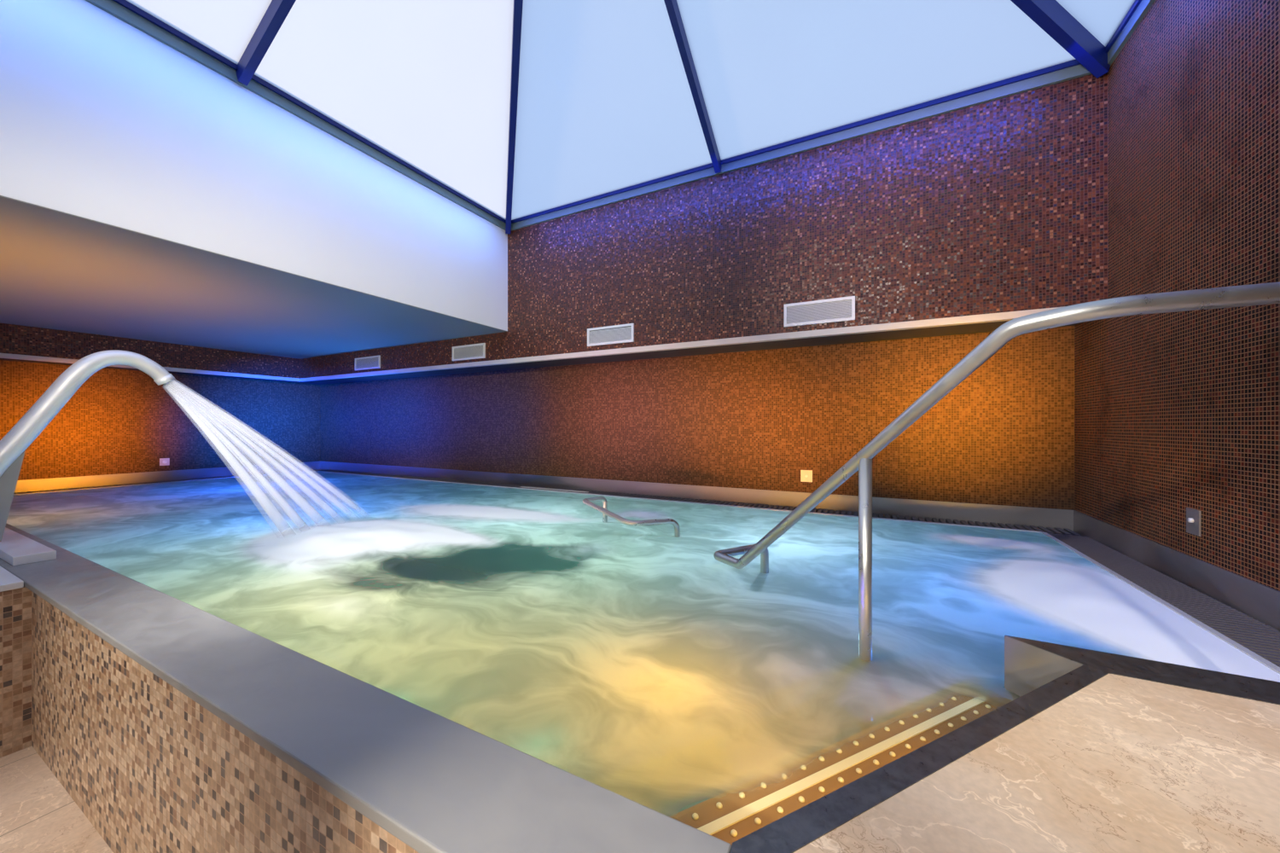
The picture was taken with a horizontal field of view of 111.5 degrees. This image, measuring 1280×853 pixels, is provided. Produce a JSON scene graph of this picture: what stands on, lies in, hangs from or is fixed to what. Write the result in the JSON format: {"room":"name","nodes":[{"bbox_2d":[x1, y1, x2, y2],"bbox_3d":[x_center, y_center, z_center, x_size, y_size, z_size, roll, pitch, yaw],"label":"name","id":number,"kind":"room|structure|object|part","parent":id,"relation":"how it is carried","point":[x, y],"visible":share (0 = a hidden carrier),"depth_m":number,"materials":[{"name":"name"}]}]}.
{"room":"indoor spa pool","nodes":[
{"label":"indoor spa pool","id":0,"kind":"room"},
{"bbox_2d":[0,586,31,758],"bbox_3d":[-7.024,1.185,2.145,7.140,0.790,3.820,0,0,27],"label":"wall","id":1,"kind":"structure","parent":0,"point":[15,605],"depth_m":2.12,"materials":[{"name":"beige tile"}]},
{"bbox_2d":[0,566,23,592],"bbox_3d":[-5.170,0.772,1.149,2.948,0.032,3.716,0,0,27],"label":"coping","id":2,"kind":"object","parent":1,"relation":"on","point":[8,581],"visible":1,"depth_m":2.13,"materials":[{"name":"white stone"}]},
{"bbox_2d":[0,349,174,541],"bbox_3d":[-3.822,0.116,2.892,0.112,1.320,1.051,0,0,27],"label":"spout","id":3,"kind":"object","parent":2,"relation":"on","point":[14,445],"visible":1,"depth_m":2.81,"materials":[{"name":"white metal"}]},
{"bbox_2d":[0,523,731,852],"bbox_3d":[-4.602,0.775,3.094,10.587,0.030,0.255,0,0,27],"label":"pool coping","id":4,"kind":"object","parent":1,"relation":"on","point":[436,783],"visible":1,"depth_m":1.05,"materials":[{"name":"stone"}]},
{"bbox_2d":[0,527,56,565],"bbox_3d":[-3.991,0.735,2.748,1.390,0.049,0.143,0,0,27],"label":"plinth","id":5,"kind":"object","parent":4,"relation":"on","point":[16,549],"visible":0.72,"depth_m":2.49,"materials":[{"name":"white stone"}]},
{"bbox_2d":[0,745,113,852],"bbox_3d":[-2.275,1.640,-0.319,3.560,0.120,3.760,0,0,27],"label":"floor","id":6,"kind":"structure","parent":0,"point":[37,814],"depth_m":1.78,"materials":[{"name":"beige tile"}]},
{"bbox_2d":[793,674,1279,852],"bbox_3d":[0.378,1.171,-0.932,1.932,0.818,5.044,0,0,27],"label":"deck","id":7,"kind":"object","parent":6,"relation":"on","point":[1120,764],"visible":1,"depth_m":0.93,"materials":[{"name":"beige stone"}]},
{"bbox_2d":[730,635,1279,852],"bbox_3d":[1.273,1.445,1.190,2.340,1.370,0.791,0,0,-4],"label":"coping","id":8,"kind":"object","parent":7,"relation":"attached to","point":[1044,674],"visible":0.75,"depth_m":1.18,"materials":[{"name":"stone"},{"name":"dark stone"}]},
{"bbox_3d":[1.374,1.446,1.490,0.008,1.369,0.216,0,0,-24],"label":"panel","id":9,"kind":"part","parent":8,"relation":"part of","materials":[{"name":"stone"}]},
{"bbox_2d":[0,323,300,378],"bbox_3d":[-8.975,-1.917,5.840,0.700,1.865,9.020,0,0,27],"label":"wall","id":10,"kind":"structure","parent":0,"point":[19,340],"depth_m":7.03,"materials":[{"name":"brown tile"}]},
{"bbox_2d":[0,353,299,382],"bbox_3d":[-8.816,-0.954,5.410,0.075,0.062,8.000,0,0,27],"label":"trim","id":11,"kind":"structure","parent":10,"relation":"attached to","point":[2,355],"depth_m":7.31,"materials":[{"name":"stone"}]},
{"bbox_2d":[0,360,319,480],"bbox_3d":[-9.243,0.620,5.865,0.200,3.120,8.820,0,0,27],"label":"wall","id":12,"kind":"structure","parent":0,"point":[118,421],"depth_m":7.30,"materials":[{"name":"orange tile"}]},
{"bbox_2d":[159,458,169,465],"bbox_3d":[-8.247,0.615,7.567,0.022,0.125,0.120,0,0,27],"label":"wall socket","id":13,"kind":"object","parent":12,"relation":"attached to","point":[163,462],"visible":1,"depth_m":7.56,"materials":[{"name":"plastic"}]},
{"bbox_2d":[14,461,319,493],"bbox_3d":[-9.106,0.901,5.900,0.012,0.257,8.608,0,0,27],"label":"baseboard","id":14,"kind":"structure","parent":12,"relation":"attached to","point":[26,485],"depth_m":7.21,"materials":[{"name":"stone"}]},
{"bbox_2d":[31,591,418,852],"bbox_3d":[-1.445,1.185,1.478,3.480,0.790,0.215,0,0,27],"label":"wall","id":15,"kind":"structure","parent":0,"point":[152,770],"depth_m":1.43,"materials":[{"name":"beige tile"}]},
{"bbox_2d":[0,0,507,331],"bbox_3d":[-6.281,-2.123,4.113,5.670,1.454,8.000,0,0,27],"label":"wall","id":16,"kind":"structure","parent":0,"point":[102,120],"depth_m":3.45,"materials":[{"name":"white paint"}]},
{"bbox_2d":[0,195,507,359],"bbox_3d":[-6.283,-1.393,4.114,5.666,0.006,8.000,0,0,27],"label":"ceiling","id":17,"kind":"structure","parent":0,"point":[60,270],"depth_m":4.72,"materials":[{"name":"paint"}]},
{"bbox_2d":[0,320,1079,384],"bbox_3d":[-3.527,-0.960,3.052,12.540,0.050,8.620,0,0,27],"label":"wall ledge","id":18,"kind":"structure","parent":0,"point":[986,327],"depth_m":5.46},
{"bbox_2d":[231,511,1004,816],"bbox_3d":[-2.662,1.650,4.743,12.540,1.700,4.820,0,0,27],"label":"floor","id":19,"kind":"structure","parent":0,"point":[464,567],"depth_m":6.78,"materials":[{"name":"teal tile"}]},
{"bbox_2d":[13,470,303,494],"bbox_3d":[-8.112,1.011,7.459,0.278,0.138,4.310,0,0,27],"label":"grate","id":20,"kind":"object","parent":19,"relation":"on","point":[191,480],"visible":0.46,"depth_m":7.04,"materials":[{"name":"plastic"}]},
{"bbox_2d":[6,471,1279,813],"bbox_3d":[-2.692,0.912,4.684,11.900,0.087,4.314,0,0,27],"label":"pool water","id":21,"kind":"object","parent":19,"relation":"in","point":[659,672],"visible":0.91,"depth_m":2.26,"materials":[{"name":"teal liquid"}]},
{"bbox_2d":[163,380,349,523],"bbox_3d":[-3.019,0.296,3.783,0.524,1.356,1.469,0,0,35],"label":"water jet","id":22,"kind":"object","parent":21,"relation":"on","point":[206,416],"visible":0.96,"depth_m":3.59,"materials":[{"name":"white liquid"}]},
{"bbox_2d":[582,496,680,537],"bbox_3d":[-0.171,1.411,3.915,0.989,1.437,0.452,0,0,41],"label":"grab rail","id":23,"kind":"object","parent":21,"relation":"in","point":[589,502],"visible":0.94,"depth_m":3.74,"materials":[{"name":"silver metal"}]},
{"bbox_2d":[315,469,1081,535],"bbox_3d":[-1.502,1.011,6.671,12.208,0.138,0.308,0,0,27],"label":"grate","id":24,"kind":"object","parent":19,"relation":"on","point":[962,523],"visible":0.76,"depth_m":5.21,"materials":[{"name":"plastic"}]},
{"bbox_2d":[520,486,588,492],"bbox_3d":[-1.298,0.940,6.531,1.246,0.008,0.045,0,0,27],"label":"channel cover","id":25,"kind":"object","parent":24,"relation":"on","point":[520,486],"visible":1,"depth_m":6.51,"materials":[{"name":"grey metal"}]},
{"bbox_2d":[669,692,1000,845],"bbox_3d":[0.601,1.564,1.192,1.606,1.132,0.330,0,0,-26],"label":"step","id":26,"kind":"structure","parent":19,"relation":"on","point":[729,817],"depth_m":1.27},
{"bbox_2d":[1041,532,1279,674],"bbox_3d":[3.023,1.011,2.453,0.308,0.138,3.078,0,0,27],"label":"grate","id":27,"kind":"object","parent":19,"relation":"on","point":[1259,642],"visible":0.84,"depth_m":2.34,"materials":[{"name":"plastic"}]},
{"bbox_3d":[0.397,1.745,1.516,1.368,0.770,1.469,0,0,27],"label":"step","id":28,"kind":"structure","parent":19,"relation":"on","visible":0},
{"bbox_2d":[713,281,1279,733],"bbox_3d":[1.134,0.496,1.825,0.516,1.728,2.167,0,0,-30],"label":"handrail","id":29,"kind":"object","parent":28,"relation":"on","point":[1262,293],"visible":0.96,"depth_m":1.49,"materials":[{"name":"silver metal"}]},
{"bbox_3d":[0.924,0.743,1.789,0.049,1.234,0.049,0,0,27],"label":"post","id":30,"kind":"part","parent":29,"relation":"part of","materials":[{"name":"silver metal"}]},
{"bbox_3d":[1.121,0.406,1.838,0.492,1.548,2.128,0,0,-29],"label":"rail","id":31,"kind":"part","parent":29,"relation":"part of","materials":[{"name":"silver metal"}]},
{"bbox_2d":[320,325,1074,510],"bbox_3d":[-1.607,0.620,7.023,12.740,3.120,0.200,0,0,27],"label":"wall","id":32,"kind":"structure","parent":0,"point":[1003,435],"depth_m":5.36,"materials":[{"name":"orange tile"}]},
{"bbox_2d":[320,461,1073,530],"bbox_3d":[-1.566,0.901,6.883,12.540,0.257,0.012,0,0,27],"label":"baseboard","id":33,"kind":"structure","parent":32,"relation":"attached to","point":[1053,518],"depth_m":5.32,"materials":[{"name":"stone"}]},
{"bbox_2d":[800,470,812,482],"bbox_3d":[1.941,0.578,5.084,0.126,0.136,0.020,0,0,27],"label":"wall socket","id":34,"kind":"object","parent":32,"relation":"attached to","point":[805,475],"visible":1,"depth_m":5.08,"materials":[{"name":"plastic"}]},
{"bbox_2d":[300,72,1107,378],"bbox_3d":[-1.437,-1.917,6.588,12.040,1.865,0.820,0,0,27],"label":"wall","id":35,"kind":"structure","parent":0,"point":[998,206],"depth_m":4.35,"materials":[{"name":"brown tile"}]},
{"bbox_2d":[354,355,380,370],"bbox_3d":[-4.947,-1.151,7.911,0.741,0.225,0.022,0,0,27],"label":"air vent","id":36,"kind":"object","parent":35,"relation":"in","point":[367,363],"visible":1,"depth_m":7.90,"materials":[{"name":"white metal"}]},
{"bbox_2d":[452,343,485,360],"bbox_3d":[-2.651,-1.148,6.736,0.705,0.224,0.022,0,0,27],"label":"air vent","id":37,"kind":"object","parent":35,"relation":"in","point":[475,351],"visible":1,"depth_m":6.73,"materials":[{"name":"white metal"}]},
{"bbox_2d":[587,323,634,346],"bbox_3d":[-0.385,-1.169,5.577,0.686,0.229,0.022,0,0,27],"label":"air vent","id":38,"kind":"object","parent":35,"relation":"in","point":[623,333],"visible":1,"depth_m":5.57,"materials":[{"name":"white metal"}]},
{"bbox_2d":[299,306,1064,382],"bbox_3d":[-1.618,-0.954,6.234,12.040,0.062,0.075,0,0,27],"label":"trim","id":39,"kind":"structure","parent":35,"relation":"attached to","point":[1001,317],"depth_m":4.80,"materials":[{"name":"stone"}]},
{"bbox_2d":[784,296,855,327],"bbox_3d":[1.819,-1.168,4.449,0.672,0.235,0.022,0,0,27],"label":"air vent","id":40,"kind":"object","parent":35,"relation":"in","point":[842,309],"visible":1,"depth_m":4.44,"materials":[{"name":"white metal"}]},
{"bbox_2d":[1074,0,1279,591],"bbox_3d":[2.144,-0.335,0.150,0.200,5.030,9.020,0,0,27],"label":"wall","id":41,"kind":"structure","parent":0,"point":[1174,412],"depth_m":2.59,"materials":[{"name":"tile"}]},
{"bbox_2d":[1073,510,1279,631],"bbox_3d":[3.236,0.901,2.516,0.012,0.257,3.388,0,0,27],"label":"baseboard","id":42,"kind":"structure","parent":41,"relation":"attached to","point":[1261,602],"depth_m":2.58,"materials":[{"name":"stone"}]},
{"bbox_2d":[1186,507,1201,536],"bbox_3d":[3.261,0.562,2.577,0.022,0.149,0.119,0,0,27],"label":"button","id":43,"kind":"object","parent":41,"relation":"attached to","point":[1193,517],"visible":1,"depth_m":2.56,"materials":[{"name":"metal"}]},
{"bbox_3d":[-2.329,-2.120,-1.379,6.370,1.460,1.824,0,0,27],"label":"ceiling","id":44,"kind":"structure","parent":0,"visible":0},
{"bbox_2d":[85,0,1155,234],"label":"window","id":45,"kind":"structure","parent":44,"relation":"attached to","point":[517,113],"depth_m":4.03,"materials":[{"name":"glass"},{"name":"blue painted metal"}]},
{"bbox_3d":[-2.627,-3.730,1.533,3.185,1.560,3.088,0,0,27],"label":"glass pane","id":46,"kind":"part","parent":45,"relation":"part of","materials":[{"name":"glass"}]},
{"bbox_3d":[-3.328,-2.893,3.626,0.030,0.085,6.176,0,0,27],"label":"curb sill","id":47,"kind":"part","parent":45,"relation":"part of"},
{"bbox_3d":[-3.320,-2.962,3.622,0.050,0.055,6.176,0,0,27],"label":"curb frame","id":48,"kind":"part","parent":45,"relation":"part of","materials":[{"name":"paint"}]},
{"bbox_3d":[-1.221,-3.730,4.282,3.185,1.560,3.088,0,0,27],"label":"glass pane","id":49,"kind":"part","parent":45,"relation":"part of","materials":[{"name":"glass"}]},
{"bbox_3d":[-1.221,-3.730,4.282,3.185,1.560,3.088,0,0,27],"label":"glass pane","id":50,"kind":"part","parent":45,"relation":"part of","materials":[{"name":"glass"}]},
{"bbox_3d":[0.889,-2.962,4.909,6.370,0.055,0.050,0,0,27],"label":"curb frame","id":51,"kind":"part","parent":45,"relation":"part of","materials":[{"name":"paint"}]},
{"bbox_3d":[0.893,-2.893,4.918,6.370,0.085,0.030,0,0,27],"label":"curb sill","id":52,"kind":"part","parent":45,"relation":"part of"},
{"bbox_3d":[1.615,-3.730,2.831,3.185,1.560,3.088,0,0,27],"label":"glass pane","id":53,"kind":"part","parent":45,"relation":"part of","materials":[{"name":"glass"}]},
{"bbox_3d":[1.615,-3.730,2.831,3.185,1.560,3.088,0,0,27],"label":"glass pane","id":54,"kind":"part","parent":45,"relation":"part of","materials":[{"name":"glass"}]},
{"bbox_3d":[2.307,-2.962,0.743,0.050,0.055,6.176,0,0,27],"label":"curb frame","id":55,"kind":"part","parent":45,"relation":"part of","materials":[{"name":"paint"}]},
{"bbox_3d":[2.316,-2.893,0.738,0.030,0.085,6.176,0,0,27],"label":"curb sill","id":56,"kind":"part","parent":45,"relation":"part of","materials":[{"name":"metal"}]}
]}

